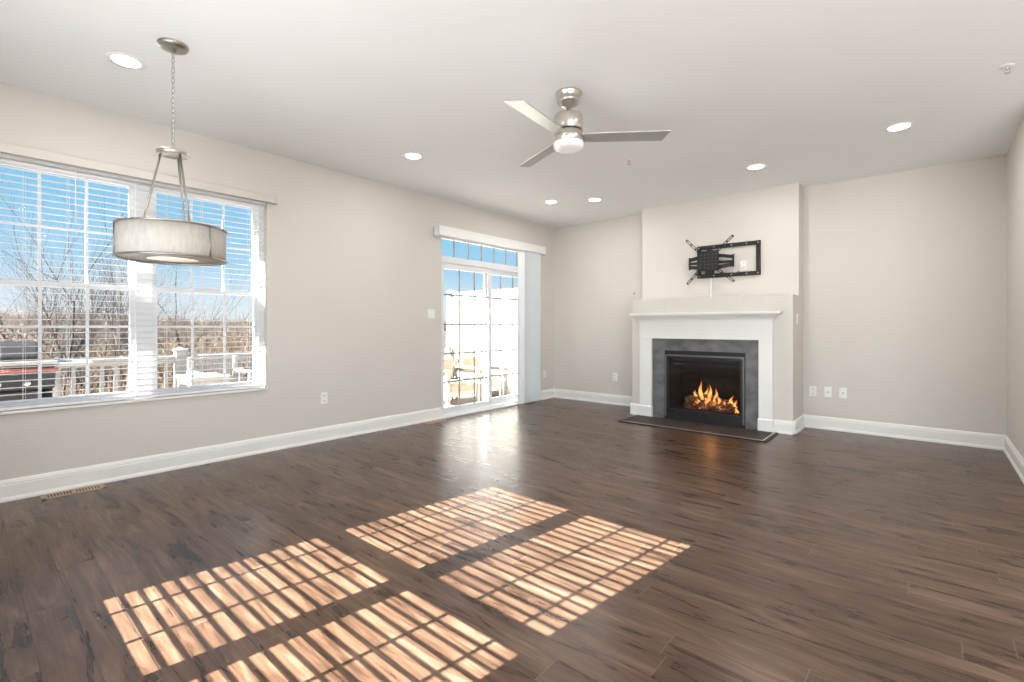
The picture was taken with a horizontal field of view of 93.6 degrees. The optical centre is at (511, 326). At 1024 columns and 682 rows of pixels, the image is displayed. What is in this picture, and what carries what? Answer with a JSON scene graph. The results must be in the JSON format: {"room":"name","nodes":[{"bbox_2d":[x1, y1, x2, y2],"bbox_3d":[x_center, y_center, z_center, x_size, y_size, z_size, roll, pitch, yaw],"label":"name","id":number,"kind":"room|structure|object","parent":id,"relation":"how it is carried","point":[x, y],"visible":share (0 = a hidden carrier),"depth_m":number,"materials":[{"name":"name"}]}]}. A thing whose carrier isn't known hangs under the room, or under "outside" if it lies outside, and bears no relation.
{"room":"living room","nodes":[
{"label":"living room","id":0,"kind":"room"},
{"bbox_2d":[0,82,553,479],"bbox_3d":[-1.674,-0.224,5.177,0.150,2.740,7.350,0,0,41],"label":"wall","id":1,"kind":"structure","parent":0,"point":[352,276],"depth_m":4.64,"materials":[{"name":"paint"}]},
{"bbox_2d":[0,160,263,407],"bbox_3d":[-2.908,-0.296,3.790,0.095,1.715,1.798,0,0,41],"label":"window","id":2,"kind":"structure","parent":1,"relation":"in","point":[140,331],"depth_m":3.76,"materials":[{"name":"white plastic"}]},
{"bbox_2d":[0,142,277,410],"bbox_3d":[-2.815,-0.321,3.741,0.113,1.748,1.905,0,0,41],"label":"window blind","id":3,"kind":"object","parent":2,"relation":"attached to","point":[22,155],"visible":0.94,"depth_m":3.57,"materials":[{"name":"white plastic"}]},
{"bbox_2d":[0,387,267,414],"bbox_3d":[-2.861,0.568,3.750,0.118,0.017,1.798,0,0,41],"label":"trim","id":4,"kind":"structure","parent":1,"relation":"attached to","point":[6,412],"depth_m":3.61,"materials":[{"name":"white paint"}]},
{"bbox_2d":[0,407,441,502],"bbox_3d":[-2.394,1.075,4.210,0.024,0.142,4.645,0,0,41],"label":"baseboard","id":5,"kind":"structure","parent":1,"relation":"attached to","point":[24,487],"depth_m":3.91,"materials":[{"name":"white paint"}]},
{"bbox_2d":[321,392,326,403],"bbox_3d":[-1.880,0.716,4.816,0.010,0.115,0.070,0,0,41],"label":"wall outlet","id":6,"kind":"object","parent":1,"relation":"attached to","point":[323,394],"visible":1,"depth_m":4.81,"materials":[{"name":"white plastic"}]},
{"bbox_2d":[427,309,434,318],"bbox_3d":[-0.983,-0.154,5.856,0.009,0.115,0.115,0,0,41],"label":"light switch","id":7,"kind":"object","parent":1,"relation":"attached to","point":[430,312],"visible":1,"depth_m":5.85,"materials":[{"name":"white plastic"}]},
{"bbox_2d":[441,238,517,416],"bbox_3d":[-0.334,-0.004,6.725,0.157,2.320,1.835,0,0,41],"label":"door","id":8,"kind":"structure","parent":1,"relation":"in","point":[488,269],"depth_m":6.59,"materials":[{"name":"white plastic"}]},
{"bbox_2d":[442,401,533,418],"bbox_3d":[-0.298,1.141,6.694,0.110,0.021,1.835,0,0,41],"label":"trim","id":9,"kind":"structure","parent":1,"relation":"attached to","point":[532,401],"depth_m":6.48,"materials":[{"name":"white paint"}]},
{"bbox_2d":[434,225,545,402],"bbox_3d":[-0.218,-0.053,6.668,0.099,2.358,2.150,0,0,41],"label":"vertical blind","id":10,"kind":"object","parent":1,"relation":"attached to","point":[529,255],"visible":1,"depth_m":7.12,"materials":[{"name":"white plastic"}]},
{"bbox_2d":[538,389,554,400],"bbox_3d":[0.515,1.075,7.580,0.024,0.142,0.550,0,0,41],"label":"baseboard","id":11,"kind":"structure","parent":1,"relation":"attached to","point":[550,393],"depth_m":7.63,"materials":[{"name":"white paint"}]},
{"bbox_2d":[444,394,499,406],"bbox_3d":[-3.448,1.313,5.288,2.720,0.006,9.900,0,0,41],"label":"deck boards","id":12,"kind":"object","parent":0,"point":[467,399],"visible":0.01,"depth_m":8.52,"materials":[{"name":"beige wood"}]},
{"bbox_2d":[0,341,93,400],"bbox_3d":[-4.742,0.724,4.212,0.666,1.175,1.580,0,0,41],"label":"gas grill","id":13,"kind":"object","parent":12,"relation":"on","point":[31,350],"visible":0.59,"depth_m":4.29,"materials":[{"name":"black metal"}]},
{"bbox_2d":[0,341,37,361],"bbox_3d":[-4.581,0.241,4.449,0.554,0.210,0.260,0,0,41],"label":"hood","id":14,"kind":"object","parent":13,"relation":"attached to","point":[32,355],"depth_m":4.30,"materials":[{"name":"silver metal"}]},
{"bbox_2d":[54,359,93,365],"bbox_3d":[-4.328,0.353,4.727,0.520,0.035,0.260,0,0,41],"label":"shelf","id":15,"kind":"object","parent":13,"relation":"attached to","point":[72,361],"depth_m":4.62,"materials":[{"name":"white"}]},
{"bbox_2d":[176,373,229,386],"bbox_3d":[-3.406,0.926,5.305,0.500,0.780,0.380,0,0,41],"label":"side table","id":16,"kind":"object","parent":12,"relation":"on","point":[220,376],"visible":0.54,"depth_m":5.19,"materials":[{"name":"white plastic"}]},
{"bbox_2d":[187,355,252,385],"bbox_3d":[-3.648,0.851,6.035,0.620,0.930,0.590,0,0,41],"label":"bench","id":17,"kind":"object","parent":12,"relation":"on","point":[232,369],"visible":0.34,"depth_m":6.21,"materials":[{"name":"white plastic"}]},
{"bbox_2d":[244,362,252,380],"bbox_3d":[-3.259,0.896,6.287,0.400,0.840,0.300,0,0,41],"label":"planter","id":18,"kind":"object","parent":12,"relation":"on","point":[251,363],"visible":0.15,"depth_m":6.24,"materials":[{"name":"white"}]},
{"bbox_2d":[54,345,449,396],"bbox_3d":[-4.412,0.788,6.054,0.180,1.055,9.600,0,0,41],"label":"deck railing","id":19,"kind":"object","parent":12,"relation":"on","point":[243,356],"visible":0.23,"depth_m":6.01,"materials":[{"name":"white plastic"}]},
{"bbox_2d":[444,357,481,406],"bbox_3d":[-1.053,0.928,8.161,0.770,0.764,0.770,0,0,41],"label":"armchair","id":20,"kind":"object","parent":12,"relation":"on","point":[451,389],"visible":0.55,"depth_m":8.06,"materials":[{"name":"white plastic"}]},
{"bbox_2d":[444,357,452,378],"bbox_3d":[-1.261,0.736,8.341,0.120,0.380,0.580,0,0,41],"label":"cushion","id":21,"kind":"object","parent":20,"relation":"on","point":[448,361],"depth_m":8.44,"materials":[{"name":"beige fabric"}]},
{"bbox_2d":[444,379,476,391],"bbox_3d":[-1.000,0.996,8.116,0.590,0.130,0.600,0,0,41],"label":"seat cushion","id":22,"kind":"object","parent":20,"relation":"on","point":[465,386],"depth_m":7.94,"materials":[{"name":"beige fabric"}]},
{"bbox_2d":[454,355,505,400],"bbox_3d":[-0.589,0.928,8.733,0.732,0.764,0.616,0,0,41],"label":"armchair","id":23,"kind":"object","parent":12,"relation":"on","point":[467,361],"visible":0.47,"depth_m":8.72,"materials":[{"name":"white plastic"}]},
{"bbox_2d":[460,355,479,371],"bbox_3d":[-0.787,0.736,8.904,0.114,0.380,0.464,0,0,41],"label":"cushion","id":24,"kind":"object","parent":23,"relation":"on","point":[464,360],"depth_m":8.81,"materials":[{"name":"beige fabric"}]},
{"bbox_2d":[492,377,501,385],"bbox_3d":[-0.539,0.996,8.690,0.560,0.130,0.480,0,0,41],"label":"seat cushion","id":25,"kind":"object","parent":23,"relation":"on","point":[495,380],"depth_m":8.59,"materials":[{"name":"beige fabric"}]},
{"bbox_2d":[447,288,517,395],"bbox_3d":[-0.238,0.286,8.937,2.790,2.060,0.140,0,0,41],"label":"privacy fence","id":26,"kind":"object","parent":12,"relation":"on","point":[466,303],"visible":0.34,"depth_m":8.98,"materials":[{"name":"beige plastic"}]},
{"bbox_2d":[0,398,1023,681],"bbox_3d":[1.789,1.206,2.188,9.300,0.120,7.350,0,0,41],"label":"floor","id":27,"kind":"structure","parent":0,"point":[551,539],"depth_m":2.34,"materials":[{"name":"brown wood"}]},
{"bbox_2d":[40,483,105,499],"bbox_3d":[-3.039,1.143,3.336,0.125,0.005,0.330,0,0,41],"label":"floor vent","id":28,"kind":"object","parent":27,"relation":"in","point":[97,486],"visible":1,"depth_m":3.33,"materials":[{"name":"beige metal"}]},
{"bbox_2d":[422,419,447,423],"bbox_3d":[-0.928,1.143,5.782,0.125,0.005,0.300,0,0,41],"label":"floor vent","id":29,"kind":"object","parent":27,"relation":"in","point":[438,420],"visible":1,"depth_m":5.78,"materials":[{"name":"beige metal"}]},
{"bbox_2d":[618,415,777,442],"bbox_3d":[2.062,1.139,5.464,1.620,0.013,0.517,0,0,41],"label":"hearth slab","id":30,"kind":"object","parent":27,"relation":"on","point":[725,431],"visible":1,"depth_m":5.36,"materials":[{"name":"stone"}]},
{"bbox_2d":[0,0,1023,227],"bbox_3d":[1.789,-1.654,2.188,9.300,0.120,7.350,0,0,41],"label":"ceiling","id":31,"kind":"structure","parent":0,"point":[808,91],"depth_m":3.17,"materials":[{"name":"paint"}]},
{"bbox_2d":[105,52,146,69],"bbox_3d":[-2.317,-1.591,2.888,0.196,0.005,0.196,0,0,41],"label":"recessed light","id":32,"kind":"object","parent":31,"relation":"in","point":[123,60],"visible":1,"depth_m":2.88,"materials":[{"name":"white plastic"}]},
{"bbox_2d":[112,37,230,265],"bbox_3d":[-1.919,-0.984,2.725,0.529,1.220,0.532,0,0,41],"label":"drum pendant","id":33,"kind":"object","parent":31,"relation":"hanging from","point":[144,239],"visible":1,"depth_m":2.60,"materials":[{"name":"white fabric"}]},
{"bbox_2d":[145,255,199,262],"bbox_3d":[-1.919,-0.382,2.724,0.258,0.008,0.258,0,0,41],"label":"diffuser","id":34,"kind":"object","parent":33,"relation":"attached to","point":[167,258],"depth_m":2.69,"materials":[{"name":"white glass"}]},
{"bbox_2d":[402,152,423,159],"bbox_3d":[-0.925,-1.591,4.497,0.196,0.005,0.196,0,0,41],"label":"recessed light","id":35,"kind":"object","parent":31,"relation":"in","point":[409,155],"visible":1,"depth_m":4.50,"materials":[{"name":"white plastic"}]},
{"bbox_2d":[544,200,558,203],"bbox_3d":[0.501,-1.591,6.159,0.196,0.005,0.196,0,0,41],"label":"recessed light","id":36,"kind":"object","parent":31,"relation":"in","point":[547,201],"visible":1,"depth_m":6.17,"materials":[{"name":"white plastic"}]},
{"bbox_2d":[504,87,670,166],"bbox_3d":[0.292,-1.399,3.208,1.186,0.390,1.108,0,0,41],"label":"ceiling fan","id":37,"kind":"object","parent":31,"relation":"hanging from","point":[567,125],"visible":1,"depth_m":3.22,"materials":[{"name":"silver metal"}]},
{"bbox_2d":[587,198,602,201],"bbox_3d":[1.041,-1.591,6.050,0.196,0.005,0.196,0,0,41],"label":"recessed light","id":38,"kind":"object","parent":31,"relation":"in","point":[589,199],"visible":1,"depth_m":6.03,"materials":[{"name":"white plastic"}]},
{"bbox_2d":[745,164,766,170],"bbox_3d":[2.437,-1.591,4.805,0.196,0.005,0.196,0,0,41],"label":"recessed light","id":39,"kind":"object","parent":31,"relation":"in","point":[754,166],"visible":1,"depth_m":4.81,"materials":[{"name":"white plastic"}]},
{"bbox_2d":[884,122,914,131],"bbox_3d":[3.093,-1.591,3.843,0.196,0.005,0.196,0,0,41],"label":"recessed light","id":40,"kind":"object","parent":31,"relation":"in","point":[902,126],"visible":1,"depth_m":3.84,"materials":[{"name":"white plastic"}]},
{"bbox_2d":[999,63,1015,73],"bbox_3d":[3.029,-1.572,2.943,0.072,0.044,0.072,0,0,41],"label":"sprinkler","id":41,"kind":"object","parent":31,"relation":"attached to","point":[1006,66],"visible":1,"depth_m":2.94,"materials":[{"name":"white plastic"}]},
{"bbox_2d":[632,294,802,420],"bbox_3d":[2.455,0.401,5.906,1.850,1.490,0.550,0,0,41],"label":"wall","id":42,"kind":"structure","parent":0,"point":[787,335],"depth_m":5.31,"materials":[{"name":"paint"}]},
{"bbox_2d":[630,403,638,414],"bbox_3d":[1.606,1.075,6.260,0.149,0.142,0.024,0,0,41],"label":"baseboard","id":43,"kind":"structure","parent":42,"relation":"attached to","point":[635,407],"depth_m":6.26,"materials":[{"name":"white paint"}]},
{"bbox_2d":[665,350,744,428],"bbox_3d":[2.412,0.721,5.870,0.940,0.850,0.500,0,0,41],"label":"gas fireplace insert","id":44,"kind":"object","parent":42,"relation":"in","point":[700,387],"visible":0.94,"depth_m":5.91,"materials":[{"name":"grey metal"}]},
{"bbox_2d":[629,311,782,431],"bbox_3d":[2.204,0.489,5.662,1.734,1.313,0.148,0,0,41],"label":"fireplace mantel","id":45,"kind":"object","parent":42,"relation":"attached to","point":[750,333],"visible":0.95,"depth_m":5.56,"materials":[{"name":"white paint"}]},
{"bbox_2d":[629,311,782,321],"bbox_3d":[2.204,-0.113,5.662,1.734,0.108,0.148,0,0,41],"label":"shelf","id":46,"kind":"object","parent":45,"relation":"attached to","point":[734,316],"depth_m":5.55,"materials":[{"name":"white paint"}]},
{"bbox_2d":[773,419,795,434],"bbox_3d":[2.907,1.075,5.136,0.209,0.142,0.024,0,0,41],"label":"baseboard","id":47,"kind":"structure","parent":42,"relation":"attached to","point":[780,426],"depth_m":5.13,"materials":[{"name":"white paint"}]},
{"bbox_2d":[793,415,804,434],"bbox_3d":[3.157,1.075,5.284,0.024,0.142,0.574,0,0,41],"label":"baseboard","id":48,"kind":"structure","parent":42,"relation":"attached to","point":[799,421],"depth_m":5.28,"materials":[{"name":"white paint"}]},
{"bbox_2d":[643,182,802,299],"bbox_3d":[2.554,-0.969,6.019,1.850,1.250,0.250,0,0,41],"label":"wall","id":49,"kind":"structure","parent":0,"point":[773,216],"depth_m":5.79,"materials":[{"name":"paint"}]},
{"bbox_2d":[710,278,711,296],"bbox_3d":[2.451,-0.472,5.934,0.017,0.253,0.012,0,0,41],"label":"cord cover","id":50,"kind":"object","parent":49,"relation":"attached to","point":[710,278],"visible":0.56,"depth_m":5.93,"materials":[{"name":"white paint"}]},
{"bbox_2d":[686,234,760,284],"bbox_3d":[2.523,-0.799,5.786,0.828,0.568,0.138,0,0,41],"label":"mount","id":51,"kind":"object","parent":49,"relation":"attached to","point":[708,261],"depth_m":5.79,"materials":[{"name":"black metal"}]},
{"bbox_2d":[740,260,746,269],"bbox_3d":[2.737,-0.724,5.689,0.070,0.115,0.010,0,0,41],"label":"power outlet","id":52,"kind":"object","parent":49,"relation":"attached to","point":[743,264],"visible":1,"depth_m":5.68,"materials":[{"name":"white plastic"}]},
{"bbox_2d":[554,154,1006,434],"bbox_3d":[2.733,-0.224,6.128,5.280,2.740,0.150,0,0,41],"label":"wall","id":53,"kind":"structure","parent":0,"point":[905,272],"depth_m":5.04,"materials":[{"name":"paint"}]},
{"bbox_2d":[554,388,631,405],"bbox_3d":[1.303,1.075,7.248,1.650,0.142,0.024,0,0,41],"label":"baseboard","id":54,"kind":"structure","parent":53,"relation":"attached to","point":[622,400],"depth_m":7.30,"materials":[{"name":"white paint"}]},
{"bbox_2d":[613,373,616,380],"bbox_3d":[1.513,0.741,7.076,0.070,0.115,0.010,0,0,41],"label":"wall outlet","id":55,"kind":"object","parent":53,"relation":"attached to","point":[614,374],"visible":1,"depth_m":7.07,"materials":[{"name":"white plastic"}]},
{"bbox_2d":[809,386,816,395],"bbox_3d":[3.405,0.730,5.443,0.070,0.115,0.010,0,0,41],"label":"wall outlet","id":56,"kind":"object","parent":53,"relation":"attached to","point":[812,389],"visible":1,"depth_m":5.44,"materials":[{"name":"white plastic"}]},
{"bbox_2d":[824,387,831,396],"bbox_3d":[3.513,0.729,5.350,0.070,0.115,0.010,0,0,41],"label":"data jack plate","id":57,"kind":"object","parent":53,"relation":"attached to","point":[827,390],"visible":1,"depth_m":5.35,"materials":[{"name":"white plastic"}]},
{"bbox_2d":[839,388,846,398],"bbox_3d":[3.619,0.728,5.259,0.070,0.115,0.010,0,0,41],"label":"cable jack plate","id":58,"kind":"object","parent":53,"relation":"attached to","point":[842,391],"visible":1,"depth_m":5.25,"materials":[{"name":"white plastic"}]},
{"bbox_2d":[803,414,1005,450],"bbox_3d":[3.945,1.075,4.968,1.630,0.142,0.024,0,0,41],"label":"baseboard","id":59,"kind":"structure","parent":53,"relation":"attached to","point":[920,433],"depth_m":4.88,"materials":[{"name":"white paint"}]},
{"bbox_2d":[1007,117,1023,457],"bbox_3d":[4.152,-0.224,3.846,0.150,2.740,1.450,0,0,41],"label":"wall","id":60,"kind":"structure","parent":0,"point":[1015,154],"depth_m":3.99,"materials":[{"name":"paint"}]},
{"bbox_2d":[1003,435,1023,483],"bbox_3d":[4.087,1.075,3.903,0.024,0.142,1.450,0,0,41],"label":"baseboard","id":61,"kind":"structure","parent":60,"relation":"attached to","point":[1015,458],"depth_m":3.92,"materials":[{"name":"white paint"}]},
{"label":"outside","id":62,"kind":"structure","parent":0,"visible":0},
{"bbox_3d":[-45.336,3.780,158.024,260.000,5.708,420.000,0,0,41],"label":"ground","id":63,"kind":"structure","parent":62,"visible":0},
{"bbox_2d":[0,255,100,360],"bbox_3d":[-17.627,0.870,14.946,4.920,9.060,7.784,0,0,32],"label":"bare tree","id":64,"kind":"object","parent":63,"relation":"on","point":[16,255],"visible":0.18,"depth_m":16.55,"materials":[{"name":"brown plant"}]},
{"bbox_2d":[0,172,127,395],"bbox_3d":[-11.611,0.248,11.737,4.609,9.577,5.312,0,0,41],"label":"bare tree","id":65,"kind":"object","parent":63,"relation":"on","point":[29,274],"visible":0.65,"depth_m":11.60,"materials":[{"name":"brown plant"}]},
{"bbox_2d":[0,258,170,393],"bbox_3d":[-12.879,1.382,14.010,2.987,7.638,8.054,0,0,-13],"label":"bare tree","id":66,"kind":"object","parent":63,"relation":"on","point":[100,351],"visible":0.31,"depth_m":14.12,"materials":[{"name":"brown plant"}]},
{"bbox_2d":[2,253,194,394],"bbox_3d":[-12.288,1.153,13.410,8.172,7.945,4.728,0,0,8],"label":"bare tree","id":67,"kind":"object","parent":63,"relation":"on","point":[92,290],"visible":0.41,"depth_m":12.94,"materials":[{"name":"brown plant"}]},
{"bbox_2d":[2,236,199,392],"bbox_3d":[-10.633,1.265,13.714,3.540,7.688,5.828,0,0,-12],"label":"bare tree","id":68,"kind":"object","parent":63,"relation":"on","point":[117,308],"visible":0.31,"depth_m":12.54,"materials":[{"name":"brown plant"}]},
{"bbox_2d":[4,226,210,383],"bbox_3d":[-16.864,0.501,19.489,6.347,10.032,8.311,0,0,-5],"label":"bare tree","id":69,"kind":"object","parent":63,"relation":"on","point":[114,336],"visible":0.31,"depth_m":18.82,"materials":[{"name":"brown plant"}]},
{"bbox_2d":[0,245,220,395],"bbox_3d":[-9.114,1.525,9.940,5.161,6.926,5.075,0,0,-3],"label":"bare tree","id":70,"kind":"object","parent":63,"relation":"on","point":[78,334],"visible":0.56,"depth_m":10.01,"materials":[{"name":"brown plant"}]},
{"bbox_2d":[0,303,252,367],"bbox_3d":[-38.951,1.866,61.022,55.595,8.042,55.861,0,0,41],"label":"woods","id":71,"kind":"object","parent":63,"relation":"on","point":[216,334],"visible":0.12,"depth_m":43.27,"materials":[{"name":"brown plant"}]},
{"bbox_2d":[0,312,252,395],"bbox_3d":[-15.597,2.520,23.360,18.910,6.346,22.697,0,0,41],"label":"brush","id":72,"kind":"object","parent":63,"relation":"on","point":[237,349],"visible":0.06,"depth_m":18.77,"materials":[{"name":"brown plant"}]},
{"bbox_2d":[80,294,190,364],"bbox_3d":[-17.842,1.889,23.159,4.166,7.637,4.812,0,0,-4],"label":"bare tree","id":73,"kind":"object","parent":63,"relation":"on","point":[97,294],"visible":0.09,"depth_m":23.88,"materials":[{"name":"brown plant"}]},
{"bbox_2d":[110,265,251,388],"bbox_3d":[-11.585,0.783,17.322,4.529,8.955,6.403,0,0,-41],"label":"bare tree","id":74,"kind":"object","parent":63,"relation":"on","point":[178,316],"visible":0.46,"depth_m":16.79,"materials":[{"name":"brown plant"}]},
{"bbox_2d":[157,296,227,365],"bbox_3d":[-15.479,1.996,23.472,3.211,7.209,4.350,0,0,14],"label":"bare tree","id":75,"kind":"object","parent":63,"relation":"on","point":[221,296],"visible":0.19,"depth_m":23.54,"materials":[{"name":"brown plant"}]},
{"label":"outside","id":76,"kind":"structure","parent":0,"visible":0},
{"bbox_2d":[0,310,446,336],"bbox_3d":[-112.908,1.103,189.930,30.000,12.087,260.000,0,0,41],"label":"hill","id":77,"kind":"structure","parent":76,"point":[3,312],"depth_m":149.52,"materials":[{"name":"brown plant"}]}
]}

